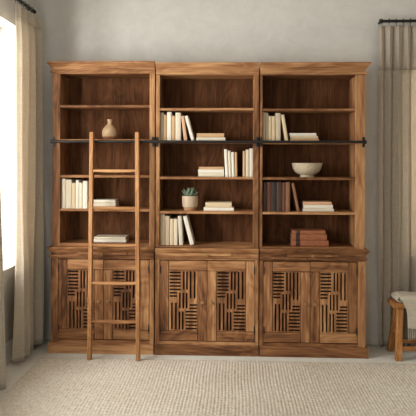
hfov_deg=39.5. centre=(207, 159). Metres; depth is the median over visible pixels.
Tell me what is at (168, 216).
book
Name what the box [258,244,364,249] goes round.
countertop
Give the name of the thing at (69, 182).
book
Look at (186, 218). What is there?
book
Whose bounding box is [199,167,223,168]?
book
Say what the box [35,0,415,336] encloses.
wall
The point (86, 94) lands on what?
bookcase
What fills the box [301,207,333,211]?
book
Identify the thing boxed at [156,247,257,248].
countertop
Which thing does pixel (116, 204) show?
book
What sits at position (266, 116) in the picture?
book
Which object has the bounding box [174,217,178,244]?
book
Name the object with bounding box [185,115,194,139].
book
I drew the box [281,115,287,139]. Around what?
book
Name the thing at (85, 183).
book
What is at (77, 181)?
book
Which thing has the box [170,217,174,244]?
book
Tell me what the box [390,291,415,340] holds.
throw blanket
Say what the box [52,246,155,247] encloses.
countertop
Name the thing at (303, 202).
book
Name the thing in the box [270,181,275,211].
book
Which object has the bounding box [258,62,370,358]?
bookcase
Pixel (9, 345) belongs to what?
baseboard
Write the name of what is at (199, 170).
book
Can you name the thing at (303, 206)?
book
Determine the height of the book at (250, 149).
0.238 m
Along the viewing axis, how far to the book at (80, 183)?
4.88 m
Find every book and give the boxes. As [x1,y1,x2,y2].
[61,178,70,207]
[66,179,76,207]
[72,182,75,207]
[76,180,83,207]
[79,182,82,207]
[83,180,88,208]
[88,201,118,207]
[94,199,117,202]
[94,234,127,238]
[94,237,128,242]
[160,113,165,139]
[160,214,166,244]
[164,115,166,139]
[165,214,171,244]
[167,112,172,139]
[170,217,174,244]
[172,116,174,139]
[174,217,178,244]
[175,113,182,139]
[178,214,183,244]
[181,116,188,139]
[183,214,194,244]
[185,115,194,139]
[196,138,224,139]
[197,133,223,137]
[198,169,223,172]
[198,173,223,176]
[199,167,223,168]
[204,206,233,210]
[205,201,231,207]
[224,149,228,176]
[228,151,230,176]
[231,152,234,176]
[235,152,236,176]
[243,151,245,176]
[245,150,248,176]
[249,148,252,176]
[262,181,266,210]
[263,112,265,139]
[265,113,267,139]
[267,182,270,211]
[268,116,271,139]
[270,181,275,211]
[272,116,274,139]
[274,113,280,139]
[275,181,281,211]
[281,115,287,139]
[282,182,284,211]
[284,181,289,211]
[288,133,315,136]
[288,139,318,140]
[289,136,317,138]
[290,182,299,211]
[290,228,324,234]
[290,232,326,240]
[290,239,328,245]
[301,200,331,204]
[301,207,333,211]
[302,205,332,208]
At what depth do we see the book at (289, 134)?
4.82 m
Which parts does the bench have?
leg, seat, leg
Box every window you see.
[0,0,34,343]
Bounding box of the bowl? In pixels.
[292,163,321,176]
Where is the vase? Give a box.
[102,119,117,138]
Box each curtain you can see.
[0,189,5,389]
[12,0,43,362]
[378,18,415,347]
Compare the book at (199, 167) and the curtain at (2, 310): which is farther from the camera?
the book at (199, 167)
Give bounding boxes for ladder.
[87,132,139,360]
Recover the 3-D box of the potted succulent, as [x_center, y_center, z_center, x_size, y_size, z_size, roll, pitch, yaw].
[-0.149,0.331,4.912,0.146,0.198,0.142,0,0,3]
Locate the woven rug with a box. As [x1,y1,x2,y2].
[0,357,415,415]
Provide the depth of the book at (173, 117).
4.85 m
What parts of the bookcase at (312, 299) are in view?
panel, door rail, door, fretwork panel, door rail, panel, panel, shelf, shelf, rail, panel, shelf, shelf, foot rail, drawer rail, head rail, bead moulding, waist moulding, cornice, door rail, door, fretwork panel, door rail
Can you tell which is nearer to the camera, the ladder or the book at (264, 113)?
the ladder
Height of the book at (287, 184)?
0.244 m
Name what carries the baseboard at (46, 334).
attached to the wall
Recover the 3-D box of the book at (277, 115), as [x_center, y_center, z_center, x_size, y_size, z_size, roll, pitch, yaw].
[0.586,-0.268,4.892,0.042,0.236,0.159,0,0,3]
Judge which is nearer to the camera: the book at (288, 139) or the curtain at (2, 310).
the curtain at (2, 310)
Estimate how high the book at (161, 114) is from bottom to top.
0.236 m
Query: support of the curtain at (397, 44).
hanging from the curtain rod at (380, 20)
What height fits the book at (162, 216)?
0.258 m
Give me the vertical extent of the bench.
0.448 m
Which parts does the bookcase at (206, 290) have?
door rail, door, fretwork panel, door rail, rail, shelf, shelf, shelf, waist moulding, panel, shelf, foot rail, drawer rail, bead moulding, head rail, cornice, panel, panel, door rail, door, fretwork panel, door rail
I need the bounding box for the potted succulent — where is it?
[182,187,198,210]
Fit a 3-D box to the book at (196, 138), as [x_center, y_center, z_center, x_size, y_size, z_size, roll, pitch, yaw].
[0.026,-0.170,4.920,0.243,0.028,0.151,0,0,3]
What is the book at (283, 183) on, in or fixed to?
on the bookcase at (312, 299)
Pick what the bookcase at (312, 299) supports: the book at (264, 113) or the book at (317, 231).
the book at (264, 113)
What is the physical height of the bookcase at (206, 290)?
2.413 m
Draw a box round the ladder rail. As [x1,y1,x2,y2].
[50,137,366,146]
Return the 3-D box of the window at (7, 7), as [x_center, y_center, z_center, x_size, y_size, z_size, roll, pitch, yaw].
[-1.807,-0.018,2.419,0.260,3.250,6.075,0,0,3]
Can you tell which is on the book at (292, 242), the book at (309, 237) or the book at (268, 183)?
the book at (309, 237)
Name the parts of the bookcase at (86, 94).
door rail, fretwork panel, door, door rail, waist moulding, cornice, head rail, bead moulding, drawer rail, foot rail, shelf, shelf, rail, shelf, shelf, panel, panel, panel, door rail, fretwork panel, door, door rail, panel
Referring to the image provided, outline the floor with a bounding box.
[0,339,415,397]
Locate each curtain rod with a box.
[17,0,35,13]
[378,19,415,24]
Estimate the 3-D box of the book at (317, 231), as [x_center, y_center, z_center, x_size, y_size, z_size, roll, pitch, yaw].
[0.843,0.608,4.901,0.274,0.035,0.170,0,0,3]
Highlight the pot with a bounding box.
[182,195,197,210]
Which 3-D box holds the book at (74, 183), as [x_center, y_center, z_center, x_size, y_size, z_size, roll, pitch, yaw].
[-1.131,0.305,4.971,0.033,0.216,0.171,0,0,3]
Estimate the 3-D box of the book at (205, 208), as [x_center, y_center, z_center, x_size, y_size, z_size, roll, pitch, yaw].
[0.093,0.417,4.927,0.252,0.029,0.165,0,0,3]
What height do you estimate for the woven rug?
0.012 m
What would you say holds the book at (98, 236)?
on the book at (127, 239)
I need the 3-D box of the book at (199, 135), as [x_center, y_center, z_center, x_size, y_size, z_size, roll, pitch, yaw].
[0.023,-0.202,4.928,0.229,0.036,0.164,0,0,3]
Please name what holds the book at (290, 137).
on the book at (288, 139)
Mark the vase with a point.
(109, 131)
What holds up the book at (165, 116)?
on the bookcase at (206, 290)
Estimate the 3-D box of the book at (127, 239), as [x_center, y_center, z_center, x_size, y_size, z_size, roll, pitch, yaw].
[-0.827,0.688,4.978,0.274,0.026,0.162,0,0,3]
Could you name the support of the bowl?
on the bookcase at (312, 299)
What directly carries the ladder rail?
attached to the bookcase at (206, 290)
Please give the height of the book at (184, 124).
0.209 m
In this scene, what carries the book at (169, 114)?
on the bookcase at (206, 290)
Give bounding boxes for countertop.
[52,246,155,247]
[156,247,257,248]
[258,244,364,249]
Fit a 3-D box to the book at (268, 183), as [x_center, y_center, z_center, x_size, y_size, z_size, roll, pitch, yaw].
[0.511,0.310,4.896,0.036,0.244,0.165,0,0,3]
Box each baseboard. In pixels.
[5,338,12,364]
[43,331,378,344]
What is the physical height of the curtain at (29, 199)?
2.845 m
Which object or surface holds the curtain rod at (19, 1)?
attached to the window at (7, 7)
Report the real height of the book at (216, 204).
0.042 m
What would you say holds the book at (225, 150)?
on the bookcase at (206, 290)
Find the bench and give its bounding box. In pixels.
[387,298,415,360]
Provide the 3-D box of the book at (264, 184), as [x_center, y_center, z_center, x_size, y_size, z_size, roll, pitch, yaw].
[0.479,0.311,4.906,0.027,0.243,0.178,0,0,3]
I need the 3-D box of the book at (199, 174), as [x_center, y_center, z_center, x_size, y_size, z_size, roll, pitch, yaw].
[0.030,0.130,4.925,0.217,0.029,0.156,0,0,3]
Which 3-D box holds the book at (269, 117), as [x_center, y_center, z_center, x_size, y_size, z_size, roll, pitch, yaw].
[0.519,-0.256,4.893,0.026,0.211,0.158,0,0,3]
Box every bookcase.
[47,61,155,354]
[154,62,258,356]
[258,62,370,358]
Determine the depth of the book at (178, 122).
4.85 m
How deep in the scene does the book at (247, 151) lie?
4.82 m
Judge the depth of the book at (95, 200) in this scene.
4.90 m
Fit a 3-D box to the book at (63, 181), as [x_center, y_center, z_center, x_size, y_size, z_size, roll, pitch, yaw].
[-1.218,0.287,4.971,0.036,0.250,0.166,0,0,3]
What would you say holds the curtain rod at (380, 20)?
attached to the wall
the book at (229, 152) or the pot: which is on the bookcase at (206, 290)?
the book at (229, 152)
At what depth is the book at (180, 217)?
4.85 m
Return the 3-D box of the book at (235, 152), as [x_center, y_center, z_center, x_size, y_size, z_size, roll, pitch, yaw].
[0.238,0.042,4.915,0.019,0.205,0.182,-1,0,3]
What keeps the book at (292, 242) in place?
on the bookcase at (312, 299)
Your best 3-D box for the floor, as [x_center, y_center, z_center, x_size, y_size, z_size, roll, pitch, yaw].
[0.542,1.664,2.316,4.973,0.100,6.075,0,0,3]
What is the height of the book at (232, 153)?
0.207 m
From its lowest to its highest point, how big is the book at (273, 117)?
0.210 m
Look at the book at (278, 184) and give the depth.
4.81 m
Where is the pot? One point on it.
(189, 202)
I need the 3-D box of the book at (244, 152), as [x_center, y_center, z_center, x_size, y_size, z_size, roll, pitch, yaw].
[0.305,0.037,4.908,0.022,0.216,0.168,0,0,3]
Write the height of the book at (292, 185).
0.240 m

